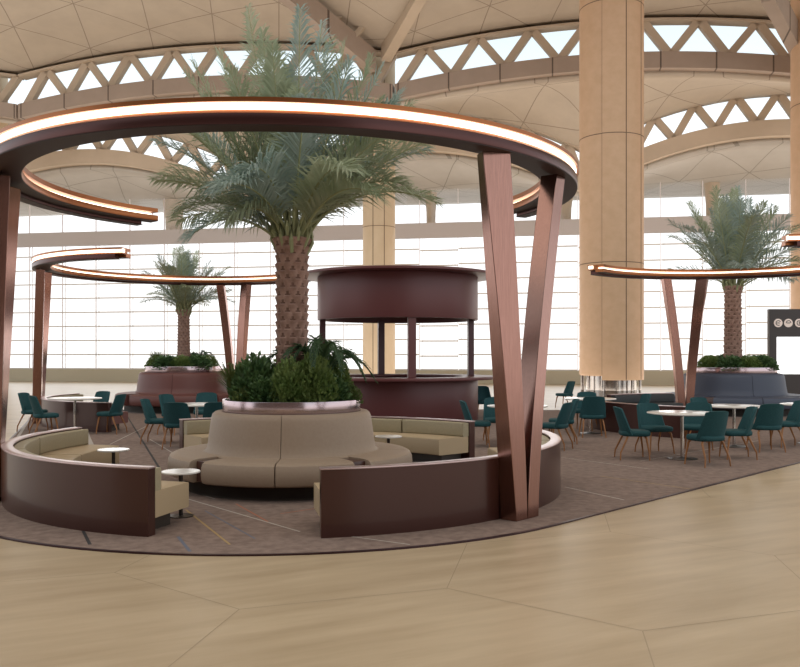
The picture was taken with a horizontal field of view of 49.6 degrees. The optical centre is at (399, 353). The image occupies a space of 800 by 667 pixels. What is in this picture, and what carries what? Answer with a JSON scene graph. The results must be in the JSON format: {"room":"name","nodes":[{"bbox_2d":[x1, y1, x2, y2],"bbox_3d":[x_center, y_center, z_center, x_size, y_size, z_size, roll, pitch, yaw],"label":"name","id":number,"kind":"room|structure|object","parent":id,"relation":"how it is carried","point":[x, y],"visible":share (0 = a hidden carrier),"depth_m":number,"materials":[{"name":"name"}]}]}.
{"room":"airport terminal","nodes":[
{"label":"airport terminal","id":0,"kind":"room"},
{"bbox_2d":[9,369,685,384],"bbox_3d":[0.013,1.320,50.074,89.263,0.760,0.450,0,0,10],"label":"wall","id":1,"kind":"structure","parent":0,"point":[57,375],"depth_m":52.59,"materials":[{"name":"beige"}]},
{"bbox_2d":[10,257,28,368],"bbox_3d":[-24.200,-4.330,54.114,2.232,10.540,0.100,0,0,10],"label":"window","id":2,"kind":"structure","parent":1,"relation":"in","point":[17,257],"depth_m":53.96,"materials":[{"name":"beige"}]},
{"bbox_2d":[29,205,61,368],"bbox_3d":[-22.000,-4.330,53.740,2.232,10.540,0.100,0,0,10],"label":"window","id":3,"kind":"structure","parent":1,"relation":"in","point":[32,271],"depth_m":53.88,"materials":[{"name":"beige"}]},
{"bbox_2d":[62,213,94,368],"bbox_3d":[-19.800,-4.330,53.366,2.232,10.540,0.100,0,0,10],"label":"window","id":4,"kind":"structure","parent":1,"relation":"in","point":[65,284],"depth_m":53.46,"materials":[{"name":"beige"}]},
{"bbox_2d":[95,220,128,368],"bbox_3d":[-17.600,-4.330,52.992,2.232,10.540,0.100,0,0,10],"label":"window","id":5,"kind":"structure","parent":1,"relation":"in","point":[96,283],"depth_m":53.07,"materials":[{"name":"beige"}]},
{"bbox_2d":[129,199,163,368],"bbox_3d":[-15.400,-4.330,52.618,2.232,10.540,0.100,0,0,10],"label":"window","id":6,"kind":"structure","parent":1,"relation":"in","point":[130,269],"depth_m":52.71,"materials":[{"name":"beige"}]},
{"bbox_2d":[164,198,198,355],"bbox_3d":[-13.200,-4.330,52.244,2.232,10.540,0.100,0,0,10],"label":"window","id":7,"kind":"structure","parent":1,"relation":"in","point":[167,254],"depth_m":52.40,"materials":[{"name":"beige"}]},
{"bbox_2d":[199,205,233,369],"bbox_3d":[-11.000,-4.330,51.870,2.232,10.540,0.100,0,0,10],"label":"window","id":8,"kind":"structure","parent":1,"relation":"in","point":[202,253],"depth_m":51.96,"materials":[{"name":"beige"}]},
{"bbox_2d":[234,225,269,363],"bbox_3d":[-8.800,-4.330,51.496,2.232,10.540,0.100,0,0,10],"label":"window","id":9,"kind":"structure","parent":1,"relation":"in","point":[237,252],"depth_m":51.60,"materials":[{"name":"beige"}]},
{"bbox_2d":[270,224,276,361],"bbox_3d":[-6.600,-4.330,51.122,2.232,10.540,0.100,0,0,10],"label":"window","id":10,"kind":"structure","parent":1,"relation":"in","point":[273,251],"depth_m":51.24,"materials":[{"name":"white"}]},
{"bbox_2d":[308,250,342,339],"bbox_3d":[-4.400,-4.330,50.748,2.232,10.540,0.100,0,0,10],"label":"window","id":11,"kind":"structure","parent":1,"relation":"in","point":[320,250],"depth_m":50.70,"materials":[{"name":"beige"}]},
{"bbox_2d":[343,208,362,369],"bbox_3d":[-2.200,-4.330,50.374,2.232,10.540,0.100,0,0,10],"label":"window","id":12,"kind":"structure","parent":1,"relation":"in","point":[343,208],"depth_m":50.47,"materials":[{"name":"beige"}]},
{"bbox_2d":[395,248,418,369],"bbox_3d":[0.000,-4.330,50.000,2.232,10.540,0.100,0,0,10],"label":"window","id":13,"kind":"structure","parent":1,"relation":"in","point":[417,248],"depth_m":49.91,"materials":[{"name":"beige"}]},
{"bbox_2d":[419,190,457,369],"bbox_3d":[2.200,-4.330,49.626,2.232,10.540,0.100,0,0,10],"label":"window","id":14,"kind":"structure","parent":1,"relation":"in","point":[419,190],"depth_m":49.62,"materials":[{"name":"beige"}]},
{"bbox_2d":[459,237,491,370],"bbox_3d":[4.400,-4.330,49.252,2.232,10.540,0.100,0,0,10],"label":"window","id":15,"kind":"structure","parent":1,"relation":"in","point":[461,248],"depth_m":49.23,"materials":[{"name":"beige"}]},
{"bbox_2d":[516,246,532,354],"bbox_3d":[6.600,-4.330,48.878,2.232,10.540,0.100,0,0,10],"label":"window","id":16,"kind":"structure","parent":1,"relation":"in","point":[516,246],"depth_m":48.77,"materials":[{"name":"beige"}]},
{"bbox_2d":[546,245,576,370],"bbox_3d":[8.800,-4.330,48.504,2.232,10.540,0.100,0,0,10],"label":"window","id":17,"kind":"structure","parent":1,"relation":"in","point":[562,245],"depth_m":48.38,"materials":[{"name":"beige"}]},
{"bbox_2d":[577,196,578,370],"bbox_3d":[11.000,-4.330,48.130,2.232,10.540,0.100,0,0,10],"label":"window","id":18,"kind":"structure","parent":1,"relation":"in","point":[577,196],"depth_m":48.26,"materials":[{"name":"white"}]},
{"bbox_2d":[644,243,659,370],"bbox_3d":[13.200,-4.330,47.756,2.232,10.540,0.100,0,0,10],"label":"window","id":19,"kind":"structure","parent":1,"relation":"in","point":[659,243],"depth_m":47.60,"materials":[{"name":"beige"}]},
{"bbox_2d":[660,182,702,370],"bbox_3d":[15.400,-4.330,47.382,2.232,10.540,0.100,0,0,10],"label":"window","id":20,"kind":"structure","parent":1,"relation":"in","point":[660,182],"depth_m":47.47,"materials":[{"name":"beige"}]},
{"bbox_2d":[702,181,745,356],"bbox_3d":[17.600,-4.330,47.008,2.232,10.540,0.100,0,0,10],"label":"window","id":21,"kind":"structure","parent":1,"relation":"in","point":[706,308],"depth_m":47.13,"materials":[{"name":"beige"}]},
{"bbox_2d":[745,179,788,355],"bbox_3d":[19.800,-4.330,46.634,2.232,10.540,0.100,0,0,10],"label":"window","id":22,"kind":"structure","parent":1,"relation":"in","point":[749,290],"depth_m":46.73,"materials":[{"name":"beige"}]},
{"bbox_2d":[0,0,789,74],"bbox_3d":[0.005,-15.716,32.672,96.337,2.847,17.821,0,0,10],"label":"ceiling","id":23,"kind":"structure","parent":0,"point":[34,34],"depth_m":40.15,"materials":[{"name":"paint"}]},
{"bbox_2d":[279,0,375,72],"bbox_3d":[-3.535,-14.911,38.500,0.500,3.141,6.671,0,0,41],"label":"ceiling beam","id":24,"kind":"structure","parent":23,"relation":"attached to","point":[354,45],"depth_m":38.98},
{"bbox_2d":[0,17,789,120],"bbox_3d":[-9.900,-13.635,42.983,59.056,3.151,0.700,0,0,10],"label":"truss","id":25,"kind":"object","parent":23,"relation":"attached to","point":[724,59],"depth_m":40.79,"materials":[{"name":"beige metal"}]},
{"bbox_2d":[381,0,426,61],"bbox_3d":[0.334,-15.148,38.500,0.500,2.567,5.384,0,0,-22],"label":"ceiling beam","id":26,"kind":"structure","parent":23,"relation":"attached to","point":[394,39],"depth_m":39.06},
{"bbox_2d":[0,71,789,164],"bbox_3d":[-0.001,-11.524,43.701,94.106,3.162,4.632,0,0,10],"label":"ceiling","id":27,"kind":"structure","parent":0,"point":[547,105],"depth_m":42.21,"materials":[{"name":"paint"}]},
{"bbox_2d":[25,95,789,195],"bbox_3d":[0.225,-10.671,46.012,55.759,4.757,0.700,0,0,10],"label":"truss","id":28,"kind":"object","parent":27,"relation":"attached to","point":[756,127],"depth_m":43.71,"materials":[{"name":"beige metal"}]},
{"bbox_2d":[0,381,799,666],"bbox_3d":[0.000,1.699,28.000,120.000,0.001,64.000,0,0,0],"label":"floor","id":29,"kind":"structure","parent":0,"point":[709,576],"depth_m":6.04,"materials":[{"name":"tile"}]},
{"bbox_2d":[0,77,7,128],"bbox_3d":[-21.697,-7.800,46.000,1.572,19.000,1.572,0,0,0],"label":"stone column","id":30,"kind":"structure","parent":29,"relation":"on","point":[3,81],"depth_m":45.74,"materials":[{"name":"stone"}]},
{"bbox_2d":[363,57,394,373],"bbox_3d":[-1.049,-7.800,43.200,1.632,19.000,1.632,0,0,0],"label":"stone column","id":31,"kind":"structure","parent":29,"relation":"on","point":[379,225],"depth_m":42.52,"materials":[{"name":"stone"}]},
{"bbox_2d":[0,409,799,555],"bbox_3d":[1.225,1.693,17.250,22.420,0.014,19.970,0,0,0],"label":"carpet","id":32,"kind":"object","parent":29,"relation":"on","point":[594,482],"visible":0.35,"depth_m":9.83,"materials":[{"name":"brown carpet"}]},
{"bbox_2d":[16,392,48,431],"bbox_3d":[-8.081,1.269,19.003,0.573,0.841,0.534,0,0,6],"label":"dining chair","id":33,"kind":"object","parent":32,"relation":"on","point":[24,400],"visible":0.78,"depth_m":19.01,"materials":[{"name":"teal fabric"}]},
{"bbox_2d":[28,395,58,433],"bbox_3d":[-7.375,1.269,17.881,0.573,0.841,0.534,0,0,-37],"label":"dining chair","id":34,"kind":"object","parent":32,"relation":"on","point":[37,410],"visible":0.93,"depth_m":17.68,"materials":[{"name":"teal fabric"}]},
{"bbox_2d":[48,397,101,426],"bbox_3d":[-6.950,1.314,18.500,1.100,0.748,1.100,0,0,0],"label":"cafe table","id":35,"kind":"object","parent":32,"relation":"on","point":[55,398],"visible":0.58,"depth_m":18.47,"materials":[{"name":"white"}]},
{"bbox_2d":[41,393,127,431],"bbox_3d":[-7.736,1.368,20.758,1.618,0.640,5.060,0,0,-28],"label":"bench","id":36,"kind":"object","parent":32,"relation":"on","point":[86,417],"visible":0.88,"depth_m":19.07,"materials":[{"name":"red"}]},
{"bbox_2d":[1,427,188,536],"bbox_3d":[-3.752,1.368,10.063,1.614,0.640,5.048,0,0,-28],"label":"bench","id":37,"kind":"object","parent":32,"relation":"on","point":[56,478],"visible":1,"depth_m":8.41,"materials":[{"name":"red"}]},
{"bbox_2d":[93,391,109,401],"bbox_3d":[-6.886,1.269,19.628,0.534,0.841,0.573,0,0,27],"label":"dining chair","id":38,"kind":"object","parent":32,"relation":"on","point":[105,395],"visible":0.22,"depth_m":19.82,"materials":[{"name":"teal fabric"}]},
{"bbox_2d":[96,394,127,434],"bbox_3d":[-6.119,1.269,18.395,0.573,0.841,0.534,0,0,9],"label":"dining chair","id":39,"kind":"object","parent":32,"relation":"on","point":[116,409],"visible":1,"depth_m":18.22,"materials":[{"name":"teal fabric"}]},
{"bbox_2d":[97,448,129,463],"bbox_3d":[-3.660,1.452,11.050,0.400,0.472,0.400,0,0,0],"label":"side table","id":40,"kind":"object","parent":32,"relation":"on","point":[113,450],"visible":0.6,"depth_m":11.01,"materials":[{"name":"white"}]},
{"bbox_2d":[140,399,170,443],"bbox_3d":[-4.631,1.269,16.400,0.573,0.841,0.534,0,0,0],"label":"dining chair","id":41,"kind":"object","parent":32,"relation":"on","point":[150,416],"visible":0.74,"depth_m":16.21,"materials":[{"name":"teal fabric"}]},
{"bbox_2d":[157,394,174,435],"bbox_3d":[-4.778,1.269,18.214,0.573,0.841,0.534,0,0,27],"label":"dining chair","id":42,"kind":"object","parent":32,"relation":"on","point":[163,398],"visible":0.2,"depth_m":18.26,"materials":[{"name":"teal fabric"}]},
{"bbox_2d":[31,247,310,423],"bbox_3d":[-6.341,-0.292,22.576,5.133,3.960,7.339,0,0,32],"label":"canopy","id":43,"kind":"object","parent":32,"relation":"on","point":[46,265],"visible":0.85,"depth_m":22.83,"materials":[{"name":"orange metal"}]},
{"bbox_2d":[114,372,228,413],"bbox_3d":[-6.550,1.114,26.200,3.993,1.148,3.982,0,0,39],"label":"sofa","id":44,"kind":"object","parent":32,"relation":"on","point":[184,387],"visible":0.51,"depth_m":24.93,"materials":[{"name":"brown"}]},
{"bbox_2d":[145,366,221,372],"bbox_3d":[-6.550,0.461,26.200,2.266,0.198,2.266,0,0,0],"label":"round planter","id":45,"kind":"object","parent":44,"relation":"on","point":[169,369],"visible":0.7,"depth_m":25.17,"materials":[{"name":"silver metal"}]},
{"bbox_2d":[149,354,176,369],"bbox_3d":[-6.869,0.250,25.480,0.948,0.501,0.952,0,0,-35],"label":"shrub","id":46,"kind":"object","parent":45,"relation":"in","point":[164,360],"visible":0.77,"depth_m":25.26,"materials":[{"name":"green plant"}]},
{"bbox_2d":[169,355,193,367],"bbox_3d":[-6.418,0.237,25.450,0.822,0.483,0.832,0,0,-10],"label":"shrub","id":47,"kind":"object","parent":45,"relation":"in","point":[181,360],"visible":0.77,"depth_m":25.28,"materials":[{"name":"green plant"}]},
{"bbox_2d":[137,245,236,356],"bbox_3d":[-6.509,-1.394,26.180,3.009,3.708,3.003,0,0,8],"label":"palm tree","id":48,"kind":"object","parent":45,"relation":"in","point":[183,296],"visible":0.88,"depth_m":26.02,"materials":[{"name":"green plant"}]},
{"bbox_2d":[184,354,213,369],"bbox_3d":[-5.982,0.241,25.654,0.989,0.520,0.985,0,0,-15],"label":"shrub","id":49,"kind":"object","parent":45,"relation":"in","point":[198,360],"visible":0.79,"depth_m":25.43,"materials":[{"name":"green plant"}]},
{"bbox_2d":[161,402,190,449],"bbox_3d":[-3.952,1.269,15.469,0.534,0.841,0.573,0,0,3],"label":"dining chair","id":50,"kind":"object","parent":32,"relation":"on","point":[172,411],"visible":0.71,"depth_m":15.27,"materials":[{"name":"teal fabric"}]},
{"bbox_2d":[161,468,200,518],"bbox_3d":[-2.280,1.452,9.000,0.400,0.472,0.400,0,0,0],"label":"side table","id":51,"kind":"object","parent":32,"relation":"on","point":[182,471],"visible":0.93,"depth_m":8.95,"materials":[{"name":"white"}]},
{"bbox_2d":[187,402,207,417],"bbox_3d":[-3.830,1.314,16.300,1.100,0.748,1.100,0,0,0],"label":"cafe table","id":52,"kind":"object","parent":32,"relation":"on","point":[196,405],"visible":0.23,"depth_m":16.28,"materials":[{"name":"white"}]},
{"bbox_2d":[193,392,217,417],"bbox_3d":[-4.253,1.269,18.931,0.534,0.841,0.573,0,0,-6],"label":"dining chair","id":53,"kind":"object","parent":32,"relation":"on","point":[203,396],"visible":0.35,"depth_m":19.11,"materials":[{"name":"teal fabric"}]},
{"bbox_2d":[203,402,221,417],"bbox_3d":[-3.294,1.269,15.569,0.534,0.841,0.573,0,0,-11],"label":"dining chair","id":54,"kind":"object","parent":32,"relation":"on","point":[210,408],"visible":0.15,"depth_m":15.32,"materials":[{"name":"teal fabric"}]},
{"bbox_2d":[0,96,578,521],"bbox_3d":[-1.411,-0.295,10.719,7.333,3.954,6.168,0,0,0],"label":"canopy","id":55,"kind":"object","parent":32,"relation":"on","point":[518,382],"visible":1,"depth_m":8.74,"materials":[{"name":"orange metal"}]},
{"bbox_2d":[167,408,411,500],"bbox_3d":[-1.410,1.210,11.300,3.144,0.957,3.135,0,0,-39],"label":"sofa","id":56,"kind":"object","parent":32,"relation":"on","point":[244,456],"visible":0.82,"depth_m":10.28,"materials":[{"name":"brown"}]},
{"bbox_2d":[222,398,359,414],"bbox_3d":[-1.410,0.665,11.300,1.784,0.165,1.784,0,0,0],"label":"round planter","id":57,"kind":"object","parent":56,"relation":"on","point":[237,407],"visible":0.65,"depth_m":10.51,"materials":[{"name":"silver metal"}]},
{"bbox_2d":[209,361,244,390],"bbox_3d":[-2.138,0.369,11.148,0.906,0.572,0.892,0,0,-12],"label":"ornamental grass","id":58,"kind":"object","parent":57,"relation":"in","point":[230,373],"depth_m":11.03,"materials":[{"name":"green plant"}]},
{"bbox_2d":[231,385,253,401],"bbox_3d":[-1.958,0.524,10.806,0.320,0.286,0.336,0,0,-42],"label":"shrub","id":59,"kind":"object","parent":57,"relation":"in","point":[242,390],"visible":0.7,"depth_m":10.73,"materials":[{"name":"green plant"}]},
{"bbox_2d":[227,350,275,401],"bbox_3d":[-1.828,0.327,11.025,0.766,0.763,0.769,0,0,-2],"label":"shrub","id":60,"kind":"object","parent":57,"relation":"in","point":[257,365],"visible":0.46,"depth_m":10.88,"materials":[{"name":"green plant"}]},
{"bbox_2d":[242,372,289,401],"bbox_3d":[-1.636,0.457,10.832,0.693,0.460,0.696,0,0,-33],"label":"shrub","id":61,"kind":"object","parent":57,"relation":"in","point":[263,395],"visible":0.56,"depth_m":10.66,"materials":[{"name":"green plant"}]},
{"bbox_2d":[272,383,294,401],"bbox_3d":[-1.430,0.508,10.575,0.445,0.293,0.446,0,0,2],"label":"shrub","id":62,"kind":"object","parent":57,"relation":"in","point":[276,389],"visible":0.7,"depth_m":10.53,"materials":[{"name":"green plant"}]},
{"bbox_2d":[269,355,314,401],"bbox_3d":[-1.361,0.343,10.784,0.627,0.684,0.633,0,0,-37],"label":"shrub","id":63,"kind":"object","parent":57,"relation":"on","point":[286,376],"visible":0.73,"depth_m":10.64,"materials":[{"name":"green plant"}]},
{"bbox_2d":[146,2,447,370],"bbox_3d":[-1.298,-2.035,11.317,4.065,5.351,3.274,0,0,-10],"label":"palm tree","id":64,"kind":"object","parent":57,"relation":"in","point":[289,170],"visible":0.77,"depth_m":11.03,"materials":[{"name":"green plant"}]},
{"bbox_2d":[291,351,340,401],"bbox_3d":[-1.075,0.308,10.878,0.664,0.761,0.658,0,0,20],"label":"shrub","id":65,"kind":"object","parent":57,"relation":"on","point":[318,376],"visible":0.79,"depth_m":10.73,"materials":[{"name":"green plant"}]},
{"bbox_2d":[267,333,377,383],"bbox_3d":[-1.079,0.093,11.214,1.530,0.718,1.227,0,0,28],"label":"fern","id":66,"kind":"object","parent":57,"relation":"in","point":[338,352],"visible":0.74,"depth_m":10.94,"materials":[{"name":"green plant"}]},
{"bbox_2d":[312,371,353,401],"bbox_3d":[-0.934,0.444,11.090,0.696,0.491,0.693,0,0,-35],"label":"shrub","id":67,"kind":"object","parent":57,"relation":"in","point":[343,390],"visible":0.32,"depth_m":10.97,"materials":[{"name":"green plant"}]},
{"bbox_2d":[332,361,353,385],"bbox_3d":[-0.896,0.345,11.491,0.627,0.680,0.633,0,0,38],"label":"shrub","id":68,"kind":"object","parent":57,"relation":"on","point":[346,377],"visible":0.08,"depth_m":11.38,"materials":[{"name":"green plant"}]},
{"bbox_2d":[347,383,363,403],"bbox_3d":[-0.619,0.520,11.190,0.296,0.296,0.310,0,0,8],"label":"shrub","id":69,"kind":"object","parent":57,"relation":"in","point":[357,395],"visible":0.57,"depth_m":11.16,"materials":[{"name":"green plant"}]},
{"bbox_2d":[179,416,474,461],"bbox_3d":[-1.179,1.368,13.992,4.772,0.640,1.506,0,0,5],"label":"bench","id":70,"kind":"object","parent":32,"relation":"on","point":[427,439],"visible":0.31,"depth_m":13.63,"materials":[{"name":"beige"}]},
{"bbox_2d":[307,265,492,419],"bbox_3d":[-0.060,-0.184,22.500,5.120,3.745,5.120,0,0,0],"label":"kiosk","id":71,"kind":"object","parent":32,"relation":"on","point":[411,295],"visible":0.78,"depth_m":20.65,"materials":[{"name":"red paint"}]},
{"bbox_2d":[350,374,492,381],"bbox_3d":[-0.060,0.603,22.500,5.120,0.070,5.120,0,0,0],"label":"countertop","id":72,"kind":"structure","parent":71,"relation":"on","point":[355,377],"depth_m":20.91,"materials":[{"name":"red paint"}]},
{"bbox_2d":[314,430,560,537],"bbox_3d":[0.833,1.368,9.857,1.576,0.640,4.956,0,0,33],"label":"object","id":73,"kind":"object","parent":32,"relation":"on","point":[360,500],"visible":0.7,"depth_m":8.25,"materials":[{"name":"brown"}]},
{"bbox_2d":[459,400,490,447],"bbox_3d":[1.369,1.269,15.800,0.573,0.841,0.534,0,0,0],"label":"dining chair","id":74,"kind":"object","parent":32,"relation":"on","point":[467,416],"visible":0.61,"depth_m":15.60,"materials":[{"name":"teal fabric"}]},
{"bbox_2d":[478,386,490,408],"bbox_3d":[2.194,1.269,22.831,0.534,0.841,0.573,0,0,-11],"label":"dining chair","id":75,"kind":"object","parent":32,"relation":"on","point":[483,391],"visible":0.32,"depth_m":23.00,"materials":[{"name":"teal fabric"}]},
{"bbox_2d":[483,397,495,442],"bbox_3d":[1.877,1.269,16.681,0.534,0.841,0.573,0,0,-6],"label":"dining chair","id":76,"kind":"object","parent":32,"relation":"on","point":[488,413],"visible":0.33,"depth_m":16.81,"materials":[{"name":"teal fabric"}]},
{"bbox_2d":[542,402,572,450],"bbox_3d":[2.777,1.269,15.335,0.573,0.841,0.534,0,0,29],"label":"dining chair","id":77,"kind":"object","parent":32,"relation":"on","point":[561,422],"visible":0.88,"depth_m":15.12,"materials":[{"name":"teal fabric"}]},
{"bbox_2d":[549,399,579,443],"bbox_3d":[3.111,1.269,16.397,0.573,0.841,0.534,0,0,6],"label":"dining chair","id":78,"kind":"object","parent":32,"relation":"on","point":[575,401],"visible":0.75,"depth_m":16.19,"materials":[{"name":"teal fabric"}]},
{"bbox_2d":[571,392,596,430],"bbox_3d":[4.114,1.269,19.278,0.534,0.841,0.573,0,0,27],"label":"dining chair","id":79,"kind":"object","parent":32,"relation":"on","point":[580,394],"visible":0.33,"depth_m":19.46,"materials":[{"name":"teal fabric"}]},
{"bbox_2d":[564,397,615,433],"bbox_3d":[4.040,1.314,18.400,1.100,0.748,1.100,0,0,0],"label":"cafe table","id":80,"kind":"object","parent":32,"relation":"on","point":[566,398],"visible":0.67,"depth_m":18.27,"materials":[{"name":"white"}]},
{"bbox_2d":[578,396,606,437],"bbox_3d":[3.918,1.269,17.619,0.534,0.841,0.573,0,0,3],"label":"dining chair","id":81,"kind":"object","parent":32,"relation":"on","point":[593,407],"visible":1,"depth_m":17.43,"materials":[{"name":"teal fabric"}]},
{"bbox_2d":[613,406,650,460],"bbox_3d":[3.728,1.269,13.952,0.573,0.841,0.534,0,0,3],"label":"dining chair","id":82,"kind":"object","parent":32,"relation":"on","point":[625,430],"visible":1,"depth_m":13.76,"materials":[{"name":"teal fabric"}]},
{"bbox_2d":[585,401,697,438],"bbox_3d":[5.210,1.368,19.032,1.379,0.640,4.403,0,0,-21],"label":"partition","id":83,"kind":"object","parent":32,"relation":"on","point":[630,409],"visible":0.3,"depth_m":18.18,"materials":[{"name":"brown"}]},
{"bbox_2d":[606,393,682,405],"bbox_3d":[6.461,1.368,22.685,2.202,0.640,0.910,0,0,-27],"label":"bench","id":84,"kind":"object","parent":32,"relation":"on","point":[658,398],"visible":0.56,"depth_m":22.80,"materials":[{"name":"red"}]},
{"bbox_2d":[639,393,651,402],"bbox_3d":[5.081,1.269,18.503,0.573,0.841,0.534,0,0,-6],"label":"dining chair","id":85,"kind":"object","parent":32,"relation":"on","point":[645,398],"visible":0.3,"depth_m":18.60,"materials":[{"name":"teal fabric"}]},
{"bbox_2d":[634,403,674,454],"bbox_3d":[4.341,1.269,14.780,0.534,0.841,0.573,0,0,-17],"label":"dining chair","id":86,"kind":"object","parent":32,"relation":"on","point":[650,422],"visible":0.87,"depth_m":14.90,"materials":[{"name":"teal fabric"}]},
{"bbox_2d":[647,410,708,459],"bbox_3d":[4.550,1.314,13.950,1.100,0.748,1.100,0,0,0],"label":"cafe table","id":87,"kind":"object","parent":32,"relation":"on","point":[681,413],"visible":0.84,"depth_m":13.92,"materials":[{"name":"white"}]},
{"bbox_2d":[588,234,799,405],"bbox_3d":[8.613,-0.292,20.362,5.560,3.960,7.340,0,0,-24],"label":"canopy","id":88,"kind":"object","parent":32,"relation":"on","point":[683,395],"visible":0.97,"depth_m":23.33,"materials":[{"name":"orange metal"}]},
{"bbox_2d":[684,402,713,450],"bbox_3d":[5.164,1.269,15.028,0.534,0.841,0.573,0,0,27],"label":"dining chair","id":89,"kind":"object","parent":32,"relation":"on","point":[691,423],"visible":0.51,"depth_m":15.19,"materials":[{"name":"teal fabric"}]},
{"bbox_2d":[684,411,730,467],"bbox_3d":[4.671,1.269,13.120,0.534,0.841,0.573,0,0,-20],"label":"dining chair","id":90,"kind":"object","parent":32,"relation":"on","point":[713,426],"visible":1,"depth_m":12.93,"materials":[{"name":"teal fabric"}]},
{"bbox_2d":[666,373,799,416],"bbox_3d":[9.620,1.119,25.000,4.182,1.139,4.170,0,0,39],"label":"sofa","id":91,"kind":"object","parent":32,"relation":"on","point":[754,389],"visible":0.47,"depth_m":23.65,"materials":[{"name":"blue"}]},
{"bbox_2d":[696,367,777,373],"bbox_3d":[9.620,0.471,25.000,2.373,0.196,2.373,0,0,0],"label":"round planter","id":92,"kind":"object","parent":91,"relation":"on","point":[705,370],"visible":0.62,"depth_m":23.96,"materials":[{"name":"silver metal"}]},
{"bbox_2d":[697,354,719,366],"bbox_3d":[8.871,0.237,24.727,0.832,0.483,0.822,0,0,-20],"label":"shrub","id":93,"kind":"object","parent":92,"relation":"in","point":[710,358],"visible":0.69,"depth_m":24.60,"materials":[{"name":"green plant"}]},
{"bbox_2d":[714,354,746,370],"bbox_3d":[9.285,0.250,24.246,0.948,0.501,0.952,0,0,-35],"label":"shrub","id":94,"kind":"object","parent":92,"relation":"in","point":[731,361],"visible":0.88,"depth_m":24.06,"materials":[{"name":"green plant"}]},
{"bbox_2d":[665,185,799,357],"bbox_3d":[9.555,-2.229,24.976,4.372,5.378,4.418,0,0,15],"label":"palm tree","id":95,"kind":"object","parent":92,"relation":"on","point":[729,252],"visible":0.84,"depth_m":24.49,"materials":[{"name":"green plant"}]},
{"bbox_2d":[736,354,762,367],"bbox_3d":[9.758,0.237,24.215,0.822,0.483,0.832,0,0,-10],"label":"shrub","id":96,"kind":"object","parent":92,"relation":"in","point":[751,363],"visible":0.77,"depth_m":24.02,"materials":[{"name":"green plant"}]},
{"bbox_2d":[747,354,780,370],"bbox_3d":[10.214,0.241,24.428,0.989,0.520,0.985,0,0,-15],"label":"shrub","id":97,"kind":"object","parent":92,"relation":"in","point":[767,361],"visible":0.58,"depth_m":24.17,"materials":[{"name":"green plant"}]},
{"bbox_2d":[712,404,759,447],"bbox_3d":[6.100,1.314,15.800,1.100,0.748,1.100,0,0,0],"label":"cafe table","id":98,"kind":"object","parent":32,"relation":"on","point":[733,407],"visible":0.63,"depth_m":15.78,"materials":[{"name":"white"}]},
{"bbox_2d":[719,406,757,459],"bbox_3d":[5.481,1.269,13.997,0.573,0.841,0.534,0,0,6],"label":"dining chair","id":99,"kind":"object","parent":32,"relation":"on","point":[744,428],"visible":0.88,"depth_m":13.82,"materials":[{"name":"teal fabric"}]},
{"bbox_2d":[745,404,785,452],"bbox_3d":[6.353,1.269,15.019,0.534,0.841,0.573,0,0,-6],"label":"dining chair","id":100,"kind":"object","parent":32,"relation":"on","point":[769,417],"visible":0.93,"depth_m":14.83,"materials":[{"name":"teal fabric"}]},
{"bbox_2d":[772,400,799,447],"bbox_3d":[7.082,1.269,15.750,0.573,0.841,0.534,0,0,0],"label":"dining chair","id":101,"kind":"object","parent":32,"relation":"on","point":[793,418],"visible":0.77,"depth_m":15.83,"materials":[{"name":"teal fabric"}]},
{"bbox_2d":[555,381,574,407],"bbox_3d":[5.180,1.269,27.010,0.573,0.841,0.534,0,0,-19],"label":"dining chair","id":102,"kind":"object","parent":29,"relation":"on","point":[569,388],"visible":0.87,"depth_m":27.05,"materials":[{"name":"teal fabric"}]},
{"bbox_2d":[579,0,643,396],"bbox_3d":[8.309,-8.300,33.985,2.482,20.000,2.482,0,0,0],"label":"stone column","id":103,"kind":"structure","parent":29,"relation":"on","point":[611,32],"depth_m":32.97,"materials":[{"name":"stone"}]},
{"bbox_2d":[767,309,799,393],"bbox_3d":[12.747,0.135,27.575,2.000,3.131,0.210,0,0,0],"label":"menu board","id":104,"kind":"object","parent":29,"relation":"on","point":[783,325],"visible":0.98,"depth_m":27.50,"materials":[{"name":"grey"}]},
{"bbox_2d":[790,0,799,308],"bbox_3d":[17.563,-8.300,36.000,2.412,20.000,2.412,0,0,0],"label":"stone column","id":105,"kind":"structure","parent":29,"relation":"on","point":[795,4],"depth_m":35.82,"materials":[{"name":"stone"}]},
{"bbox_2d":[761,0,797,54],"bbox_3d":[15.575,-13.483,35.000,0.500,1.960,5.043,0,0,38],"label":"ceiling beam","id":106,"kind":"structure","parent":105,"relation":"attached to","point":[781,14],"depth_m":34.48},
{"bbox_2d":[17,214,789,247],"bbox_3d":[0.000,-7.090,50.000,89.263,0.860,0.240,0,0,10],"label":"beam","id":107,"kind":"structure","parent":0,"point":[651,224],"depth_m":50.67,"materials":[{"name":"grey"}]},
{"bbox_2d":[19,138,789,216],"bbox_3d":[-0.003,-9.203,50.985,94.912,3.095,9.411,0,0,10],"label":"ceiling","id":108,"kind":"structure","parent":0,"point":[764,164],"depth_m":48.10,"materials":[{"name":"paint"}]},
{"bbox_2d":[163,199,184,229],"bbox_3d":[-13.879,-8.500,53.121,1.474,2.600,1.474,0,0,0],"label":"column","id":109,"kind":"structure","parent":108,"relation":"attached to","point":[168,202],"depth_m":52.63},
{"bbox_2d":[425,192,436,222],"bbox_3d":[1.813,-8.500,50.595,0.772,2.600,0.772,0,0,0],"label":"column","id":110,"kind":"structure","parent":108,"relation":"attached to","point":[430,209],"depth_m":50.36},
{"bbox_2d":[560,198,572,218],"bbox_3d":[9.235,-8.500,49.308,1.505,2.600,1.505,0,0,0],"label":"column","id":111,"kind":"structure","parent":108,"relation":"attached to","point":[566,208],"depth_m":48.81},
{"bbox_2d":[704,182,719,215],"bbox_3d":[17.253,-8.500,47.834,0.929,2.600,0.929,0,0,0],"label":"column","id":112,"kind":"structure","parent":108,"relation":"attached to","point":[708,187],"depth_m":47.57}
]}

